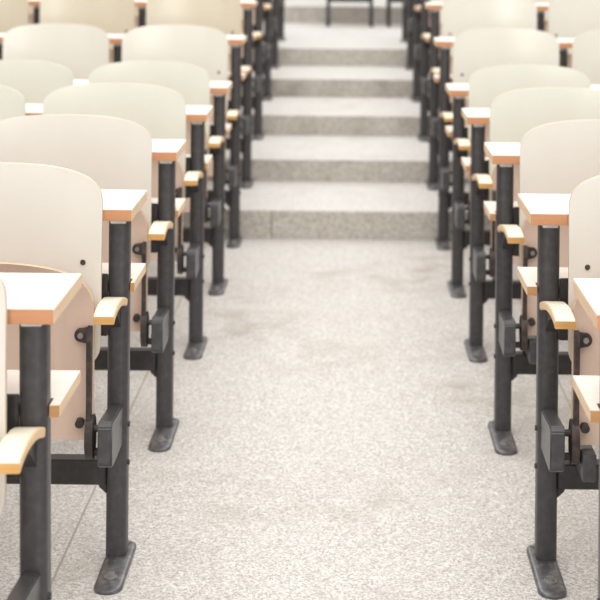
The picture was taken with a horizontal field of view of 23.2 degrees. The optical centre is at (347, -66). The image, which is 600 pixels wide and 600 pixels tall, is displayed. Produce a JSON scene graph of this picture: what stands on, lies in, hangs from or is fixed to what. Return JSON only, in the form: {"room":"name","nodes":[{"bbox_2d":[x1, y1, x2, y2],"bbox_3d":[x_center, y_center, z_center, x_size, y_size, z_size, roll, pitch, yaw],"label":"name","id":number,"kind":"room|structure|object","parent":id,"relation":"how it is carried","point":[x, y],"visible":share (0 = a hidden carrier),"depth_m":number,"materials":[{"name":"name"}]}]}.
{"room":"lecture hall","nodes":[
{"label":"lecture hall","id":0,"kind":"room"},
{"bbox_2d":[0,238,598,599],"bbox_3d":[-0.015,1.500,1.350,12.000,0.200,10.700,1,0,0],"label":"floor","id":1,"kind":"structure","parent":0,"point":[332,441],"depth_m":3.89,"materials":[{"name":"stone"}]},
{"bbox_2d":[0,43,2,59],"bbox_3d":[-1.821,0.891,6.605,0.561,0.983,0.282,1,0,0],"label":"seat","id":2,"kind":"object","parent":1,"relation":"on","point":[1,44],"visible":0.02,"depth_m":6.65,"materials":[{"name":"grey paint"}]},
{"bbox_2d":[0,85,25,120],"bbox_3d":[-1.287,0.941,4.905,0.561,0.893,0.282,1,0,0],"label":"seat","id":3,"kind":"object","parent":1,"relation":"on","point":[12,103],"visible":0.05,"depth_m":4.87,"materials":[{"name":"grey paint"}]},
{"bbox_2d":[0,277,51,599],"bbox_3d":[-0.754,0.948,2.355,0.576,0.897,0.282,0,0,0],"label":"seat","id":4,"kind":"object","parent":1,"relation":"on","point":[25,422],"visible":0.89,"depth_m":2.40,"materials":[{"name":"grey paint"}]},
{"bbox_2d":[0,273,81,417],"bbox_3d":[-1.012,0.697,2.483,1.075,0.194,0.250,1,0,0],"label":"writing desk","id":5,"kind":"object","parent":4,"relation":"attached to","point":[32,298],"visible":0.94,"depth_m":2.48,"materials":[{"name":"white laminate"}]},
{"bbox_2d":[7,370,80,417],"bbox_3d":[-1.014,0.784,2.511,1.074,0.020,0.194,1,0,0],"label":"shelf","id":6,"kind":"object","parent":5,"relation":"attached to","point":[64,383],"depth_m":2.52,"materials":[{"name":"laminate"}]},
{"bbox_2d":[0,60,73,103],"bbox_3d":[-1.287,0.941,5.755,0.561,0.893,0.282,1,0,0],"label":"seat","id":7,"kind":"object","parent":1,"relation":"on","point":[34,80],"visible":0.11,"depth_m":5.73,"materials":[{"name":"grey paint"}]},
{"bbox_2d":[3,24,121,79],"bbox_3d":[-1.286,0.896,6.605,0.561,0.983,0.282,1,0,0],"label":"seat","id":8,"kind":"object","parent":1,"relation":"on","point":[81,49],"visible":0.12,"depth_m":6.58,"materials":[{"name":"grey paint"}]},
{"bbox_2d":[0,162,135,594],"bbox_3d":[-0.752,0.946,3.205,0.561,0.893,0.282,1,0,0],"label":"seat","id":9,"kind":"object","parent":1,"relation":"on","point":[51,217],"visible":0.83,"depth_m":3.18,"materials":[{"name":"grey paint"}]},
{"bbox_2d":[101,190,146,291],"bbox_3d":[-1.012,0.697,3.333,1.075,0.194,0.250,1,0,0],"label":"writing desk","id":10,"kind":"object","parent":9,"relation":"attached to","point":[118,205],"visible":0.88,"depth_m":3.32,"materials":[{"name":"white laminate"}]},
{"bbox_2d":[102,263,145,291],"bbox_3d":[-1.014,0.784,3.361,1.074,0.020,0.194,1,0,0],"label":"shelf","id":11,"kind":"object","parent":10,"relation":"attached to","point":[138,270],"depth_m":3.38,"materials":[{"name":"laminate"}]},
{"bbox_2d":[0,114,178,451],"bbox_3d":[-0.752,0.946,4.055,0.561,0.893,0.282,1,0,0],"label":"seat","id":12,"kind":"object","parent":1,"relation":"on","point":[115,153],"visible":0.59,"depth_m":4.03,"materials":[{"name":"grey paint"}]},
{"bbox_2d":[152,139,186,217],"bbox_3d":[-1.012,0.697,4.183,1.075,0.194,0.250,1,0,0],"label":"writing desk","id":13,"kind":"object","parent":12,"relation":"attached to","point":[162,149],"visible":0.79,"depth_m":4.16,"materials":[{"name":"white laminate"}]},
{"bbox_2d":[152,198,185,217],"bbox_3d":[-1.014,0.784,4.211,1.074,0.020,0.194,1,0,0],"label":"shelf","id":14,"kind":"object","parent":13,"relation":"attached to","point":[180,203],"depth_m":4.22,"materials":[{"name":"laminate"}]},
{"bbox_2d":[42,83,207,359],"bbox_3d":[-0.752,0.946,4.905,0.561,0.893,0.282,1,0,0],"label":"seat","id":15,"kind":"object","parent":1,"relation":"on","point":[161,111],"visible":0.38,"depth_m":4.88,"materials":[{"name":"grey paint"}]},
{"bbox_2d":[26,104,212,168],"bbox_3d":[-1.280,0.695,5.033,1.610,0.194,0.250,1,0,0],"label":"writing desk","id":16,"kind":"object","parent":15,"relation":"attached to","point":[194,113],"visible":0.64,"depth_m":4.98,"materials":[{"name":"white laminate"}]},
{"bbox_2d":[186,155,211,168],"bbox_3d":[-1.281,0.781,5.061,1.609,0.020,0.194,1,0,0],"label":"shelf","id":17,"kind":"object","parent":16,"relation":"attached to","point":[208,158],"depth_m":5.06,"materials":[{"name":"laminate"}]},
{"bbox_2d":[88,61,227,295],"bbox_3d":[-0.752,0.946,5.755,0.561,0.893,0.282,1,0,0],"label":"seat","id":18,"kind":"object","parent":1,"relation":"on","point":[191,82],"visible":0.33,"depth_m":5.74,"materials":[{"name":"grey paint"}]},
{"bbox_2d":[74,80,231,134],"bbox_3d":[-1.280,0.695,5.883,1.610,0.194,0.250,1,0,0],"label":"writing desk","id":19,"kind":"object","parent":18,"relation":"attached to","point":[216,87],"visible":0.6,"depth_m":5.86,"materials":[{"name":"white laminate"}]},
{"bbox_2d":[210,123,231,134],"bbox_3d":[-1.281,0.781,5.911,1.609,0.020,0.194,1,0,0],"label":"shelf","id":20,"kind":"object","parent":19,"relation":"attached to","point":[228,127],"depth_m":5.90,"materials":[{"name":"laminate"}]},
{"bbox_2d":[122,25,242,247],"bbox_3d":[-0.751,0.901,6.605,0.561,0.983,0.282,1,0,0],"label":"seat","id":21,"kind":"object","parent":1,"relation":"on","point":[206,48],"visible":0.35,"depth_m":6.59,"materials":[{"name":"grey paint"}]},
{"bbox_2d":[0,33,246,80],"bbox_3d":[-1.546,0.562,6.733,2.145,0.194,0.250,1,0,0],"label":"writing desk","id":22,"kind":"object","parent":21,"relation":"attached to","point":[113,38],"visible":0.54,"depth_m":6.64,"materials":[{"name":"white laminate"}]},
{"bbox_2d":[228,72,245,80],"bbox_3d":[-1.547,0.649,6.761,2.144,0.020,0.194,1,0,0],"label":"shelf","id":23,"kind":"object","parent":22,"relation":"attached to","point":[243,74],"depth_m":6.71,"materials":[{"name":"laminate"}]},
{"bbox_2d":[435,28,558,250],"bbox_3d":[0.682,0.915,6.605,0.561,0.983,0.282,1,0,0],"label":"seat","id":24,"kind":"object","parent":1,"relation":"on","point":[475,50],"visible":0.36,"depth_m":6.59,"materials":[{"name":"grey paint"}]},
{"bbox_2d":[433,37,573,82],"bbox_3d":[1.212,0.589,6.733,1.618,0.194,0.250,1,0,0],"label":"writing desk","id":25,"kind":"object","parent":24,"relation":"attached to","point":[438,41],"visible":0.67,"depth_m":6.66,"materials":[{"name":"white laminate"}]},
{"bbox_2d":[433,74,452,82],"bbox_3d":[1.212,0.676,6.761,1.617,0.020,0.194,1,0,0],"label":"shelf","id":26,"kind":"object","parent":25,"relation":"attached to","point":[436,77],"depth_m":6.70,"materials":[{"name":"laminate"}]},
{"bbox_2d":[447,65,590,297],"bbox_3d":[0.682,0.960,5.755,0.561,0.893,0.282,1,0,0],"label":"seat","id":27,"kind":"object","parent":1,"relation":"on","point":[486,84],"visible":0.26,"depth_m":5.74,"materials":[{"name":"grey paint"}]},
{"bbox_2d":[445,83,599,136],"bbox_3d":[1.211,0.719,5.883,1.618,0.194,0.250,1,0,0],"label":"writing desk","id":28,"kind":"object","parent":27,"relation":"attached to","point":[452,89],"visible":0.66,"depth_m":5.85,"materials":[{"name":"white laminate"}]},
{"bbox_2d":[445,126,467,136],"bbox_3d":[1.210,0.806,5.911,1.617,0.020,0.194,1,0,0],"label":"shelf","id":29,"kind":"object","parent":28,"relation":"attached to","point":[449,129],"depth_m":5.88,"materials":[{"name":"laminate"}]},
{"bbox_2d":[464,87,599,362],"bbox_3d":[0.682,0.960,4.905,0.561,0.893,0.282,1,0,0],"label":"seat","id":30,"kind":"object","parent":1,"relation":"on","point":[513,114],"visible":0.49,"depth_m":4.88,"materials":[{"name":"grey paint"}]},
{"bbox_2d":[461,108,489,171],"bbox_3d":[0.943,0.716,5.033,1.083,0.194,0.250,1,0,0],"label":"writing desk","id":31,"kind":"object","parent":30,"relation":"attached to","point":[474,116],"visible":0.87,"depth_m":4.98,"materials":[{"name":"white laminate"}]},
{"bbox_2d":[461,157,488,171],"bbox_3d":[0.943,0.803,5.061,1.082,0.020,0.194,1,0,0],"label":"shelf","id":32,"kind":"object","parent":31,"relation":"attached to","point":[465,161],"depth_m":5.06,"materials":[{"name":"laminate"}]},
{"bbox_2d":[488,120,599,455],"bbox_3d":[0.682,0.960,4.055,0.561,0.893,0.282,1,0,0],"label":"seat","id":33,"kind":"object","parent":1,"relation":"on","point":[556,157],"visible":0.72,"depth_m":4.03,"materials":[{"name":"grey paint"}]},
{"bbox_2d":[484,142,519,220],"bbox_3d":[0.943,0.716,4.183,1.083,0.194,0.250,1,0,0],"label":"writing desk","id":34,"kind":"object","parent":33,"relation":"attached to","point":[498,153],"visible":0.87,"depth_m":4.15,"materials":[{"name":"white laminate"}]},
{"bbox_2d":[484,201,518,220],"bbox_3d":[0.943,0.803,4.211,1.082,0.020,0.194,1,0,0],"label":"shelf","id":35,"kind":"object","parent":34,"relation":"attached to","point":[489,206],"depth_m":4.21,"materials":[{"name":"laminate"}]},
{"bbox_2d":[526,175,599,599],"bbox_3d":[0.688,0.960,3.205,0.561,0.893,0.282,1,0,0],"label":"seat","id":36,"kind":"object","parent":1,"relation":"on","point":[560,315],"visible":0.89,"depth_m":3.17,"materials":[{"name":"grey paint"}]},
{"bbox_2d":[517,194,570,295],"bbox_3d":[0.943,0.716,3.333,1.083,0.194,0.250,1,0,0],"label":"writing desk","id":37,"kind":"object","parent":36,"relation":"attached to","point":[539,209],"visible":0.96,"depth_m":3.31,"materials":[{"name":"white laminate"}]},
{"bbox_2d":[517,267,567,295],"bbox_3d":[0.943,0.803,3.361,1.082,0.020,0.194,1,0,0],"label":"shelf","id":38,"kind":"object","parent":37,"relation":"attached to","point":[527,276],"depth_m":3.36,"materials":[{"name":"laminate"}]},
{"bbox_2d":[559,30,599,84],"bbox_3d":[1.217,0.920,6.605,0.561,0.983,0.282,1,0,0],"label":"seat","id":39,"kind":"object","parent":1,"relation":"on","point":[586,46],"visible":0.12,"depth_m":6.58,"materials":[{"name":"grey paint"}]},
{"bbox_2d":[597,423,599,599],"bbox_3d":[0.682,0.960,2.355,0.561,0.893,0.282,1,0,0],"label":"seat","id":40,"kind":"object","parent":1,"relation":"on","point":[598,598],"visible":0.8,"depth_m":2.43,"materials":[{"name":"grey paint"}]},
{"bbox_2d":[572,278,599,422],"bbox_3d":[0.943,0.716,2.483,1.083,0.194,0.250,1,0,0],"label":"writing desk","id":41,"kind":"object","parent":40,"relation":"attached to","point":[586,290],"visible":1,"depth_m":2.50,"materials":[{"name":"white laminate"}]},
{"bbox_2d":[572,375,599,422],"bbox_3d":[0.943,0.803,2.511,1.082,0.020,0.194,1,0,0],"label":"shelf","id":42,"kind":"object","parent":41,"relation":"attached to","point":[587,388],"depth_m":2.51,"materials":[{"name":"laminate"}]},
{"bbox_2d":[229,96,428,135],"bbox_3d":[-0.013,1.325,8.920,12.000,0.550,0.980,1,0,0],"label":"stair step","id":43,"kind":"structure","parent":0,"point":[283,115],"depth_m":8.43,"materials":[{"name":"stone"}]},
{"bbox_2d":[252,0,272,100],"bbox_3d":[-0.748,0.551,9.270,0.561,0.983,0.282,1,0,0],"label":"seat","id":44,"kind":"object","parent":43,"relation":"on","point":[267,13],"visible":0.25,"depth_m":9.31,"materials":[{"name":"grey paint"}]},
{"bbox_2d":[410,0,430,101],"bbox_3d":[0.685,0.565,9.270,0.561,0.983,0.282,1,0,0],"label":"seat","id":45,"kind":"object","parent":43,"relation":"on","point":[416,65],"visible":0.15,"depth_m":9.31,"materials":[{"name":"grey paint"}]},
{"bbox_2d":[241,65,429,97],"bbox_3d":[-0.012,1.268,9.890,12.000,0.663,0.960,1,0,0],"label":"stair step","id":46,"kind":"structure","parent":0,"point":[290,81],"depth_m":9.41,"materials":[{"name":"stone"}]},
{"bbox_2d":[263,0,279,68],"bbox_3d":[-0.747,0.438,10.229,0.561,0.983,0.282,1,0,0],"label":"seat","id":47,"kind":"object","parent":46,"relation":"on","point":[275,3],"visible":0.29,"depth_m":10.27,"materials":[{"name":"grey paint"}]},
{"bbox_2d":[405,0,413,69],"bbox_3d":[0.687,0.452,10.229,0.561,0.983,0.282,1,0,0],"label":"seat","id":48,"kind":"object","parent":46,"relation":"on","point":[410,3],"visible":0.21,"depth_m":10.27,"materials":[{"name":"grey paint"}]},
{"bbox_2d":[183,180,490,239],"bbox_3d":[-0.014,1.436,7.100,12.000,0.328,0.800,1,0,0],"label":"stair step","id":49,"kind":"structure","parent":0,"point":[299,209],"depth_m":6.71,"materials":[{"name":"stone"}]},
{"bbox_2d":[0,0,39,32],"bbox_3d":[-1.820,0.763,7.389,0.561,0.983,0.282,1,0,0],"label":"seat","id":50,"kind":"object","parent":49,"relation":"on","point":[13,13],"visible":0.06,"depth_m":7.36,"materials":[{"name":"grey paint"}]},
{"bbox_2d":[40,0,145,63],"bbox_3d":[-1.285,0.768,7.389,0.561,0.983,0.282,1,0,0],"label":"seat","id":51,"kind":"object","parent":49,"relation":"on","point":[110,16],"visible":0.1,"depth_m":7.37,"materials":[{"name":"grey paint"}]},
{"bbox_2d":[146,0,253,188],"bbox_3d":[-0.750,0.773,7.389,0.561,0.983,0.282,1,0,0],"label":"seat","id":52,"kind":"object","parent":49,"relation":"on","point":[224,16],"visible":0.23,"depth_m":7.37,"materials":[{"name":"grey paint"}]},
{"bbox_2d":[29,0,256,39],"bbox_3d":[-1.545,0.434,7.517,2.145,0.194,0.250,1,0,0],"label":"writing desk","id":53,"kind":"object","parent":52,"relation":"attached to","point":[138,3],"visible":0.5,"depth_m":7.39,"materials":[{"name":"white laminate"}]},
{"bbox_2d":[426,0,536,190],"bbox_3d":[0.683,0.787,7.389,0.561,0.983,0.282,1,0,0],"label":"seat","id":54,"kind":"object","parent":49,"relation":"on","point":[458,16],"visible":0.27,"depth_m":7.37,"materials":[{"name":"grey paint"}]},
{"bbox_2d":[425,2,548,41],"bbox_3d":[1.213,0.461,7.517,1.618,0.194,0.250,1,0,0],"label":"writing desk","id":55,"kind":"object","parent":54,"relation":"attached to","point":[429,5],"visible":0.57,"depth_m":7.39,"materials":[{"name":"white laminate"}]},
{"bbox_2d":[425,35,441,41],"bbox_3d":[1.213,0.548,7.545,1.617,0.020,0.194,1,0,0],"label":"shelf","id":56,"kind":"object","parent":55,"relation":"attached to","point":[427,37],"depth_m":7.49,"materials":[{"name":"laminate"}]},
{"bbox_2d":[537,0,599,68],"bbox_3d":[1.218,0.792,7.389,0.561,0.983,0.282,1,0,0],"label":"seat","id":57,"kind":"object","parent":49,"relation":"on","point":[567,19],"visible":0.11,"depth_m":7.37,"materials":[{"name":"grey paint"}]},
{"bbox_2d":[207,134,468,182],"bbox_3d":[-0.013,1.381,7.965,12.000,0.438,0.930,1,0,0],"label":"stair step","id":58,"kind":"structure","parent":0,"point":[318,158],"depth_m":7.54,"materials":[{"name":"stone"}]},
{"bbox_2d":[29,6,33,24],"bbox_3d":[-1.819,0.653,8.319,0.561,0.983,0.282,1,0,0],"label":"seat","id":59,"kind":"object","parent":58,"relation":"on","point":[31,8],"visible":0.02,"depth_m":8.22,"materials":[{"name":"grey paint"}]},
{"bbox_2d":[135,7,138,27],"bbox_3d":[-1.284,0.658,8.319,0.561,0.983,0.282,1,0,0],"label":"seat","id":60,"kind":"object","parent":58,"relation":"on","point":[136,8],"visible":0.02,"depth_m":8.26,"materials":[{"name":"grey paint"}]},
{"bbox_2d":[241,0,264,139],"bbox_3d":[-0.749,0.663,8.319,0.561,0.983,0.282,1,0,0],"label":"seat","id":61,"kind":"object","parent":58,"relation":"on","point":[257,87],"visible":0.2,"depth_m":8.36,"materials":[{"name":"grey paint"}]},
{"bbox_2d":[417,0,444,141],"bbox_3d":[0.684,0.677,8.319,0.561,0.983,0.282,1,0,0],"label":"seat","id":62,"kind":"object","parent":58,"relation":"on","point":[425,28],"visible":0.15,"depth_m":8.36,"materials":[{"name":"grey paint"}]},
{"bbox_2d":[533,0,551,32],"bbox_3d":[1.219,0.682,8.319,0.561,0.983,0.282,1,0,0],"label":"seat","id":63,"kind":"object","parent":58,"relation":"on","point":[535,1],"visible":0.02,"depth_m":8.29,"materials":[{"name":"grey paint"}]},
{"bbox_2d":[252,23,429,66],"bbox_3d":[-0.012,1.207,11.860,12.000,0.785,2.980,1,0,0],"label":"stair step","id":64,"kind":"structure","parent":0,"point":[305,44],"depth_m":10.66,"materials":[{"name":"stone"}]},
{"bbox_2d":[278,0,285,40],"bbox_3d":[-0.746,0.316,11.180,0.561,0.983,0.282,1,0,0],"label":"seat","id":65,"kind":"object","parent":64,"relation":"on","point":[281,2],"visible":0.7,"depth_m":11.22,"materials":[{"name":"grey paint"}]},
{"bbox_2d":[325,0,373,26],"bbox_3d":[0.024,0.385,13.076,0.431,0.860,0.453,1,0,0],"label":"metal chair","id":66,"kind":"object","parent":64,"relation":"on","point":[328,22],"visible":1,"depth_m":12.87,"materials":[{"name":"black metal"}]},
{"bbox_2d":[385,0,401,26],"bbox_3d":[0.564,0.391,13.076,0.431,0.860,0.453,1,0,0],"label":"metal chair","id":67,"kind":"object","parent":64,"relation":"on","point":[388,2],"visible":0.53,"depth_m":12.87,"materials":[{"name":"black metal"}]},
{"bbox_2d":[400,0,406,41],"bbox_3d":[0.688,0.330,11.180,0.561,0.983,0.282,1,0,0],"label":"seat","id":68,"kind":"object","parent":64,"relation":"on","point":[404,2],"visible":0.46,"depth_m":11.22,"materials":[{"name":"grey paint"}]},
{"bbox_2d":[284,0,401,23],"bbox_3d":[-0.011,1.131,16.675,12.000,0.937,6.650,1,0,0],"label":"stair step","id":69,"kind":"structure","parent":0,"point":[296,11],"depth_m":13.35,"materials":[{"name":"stone"}]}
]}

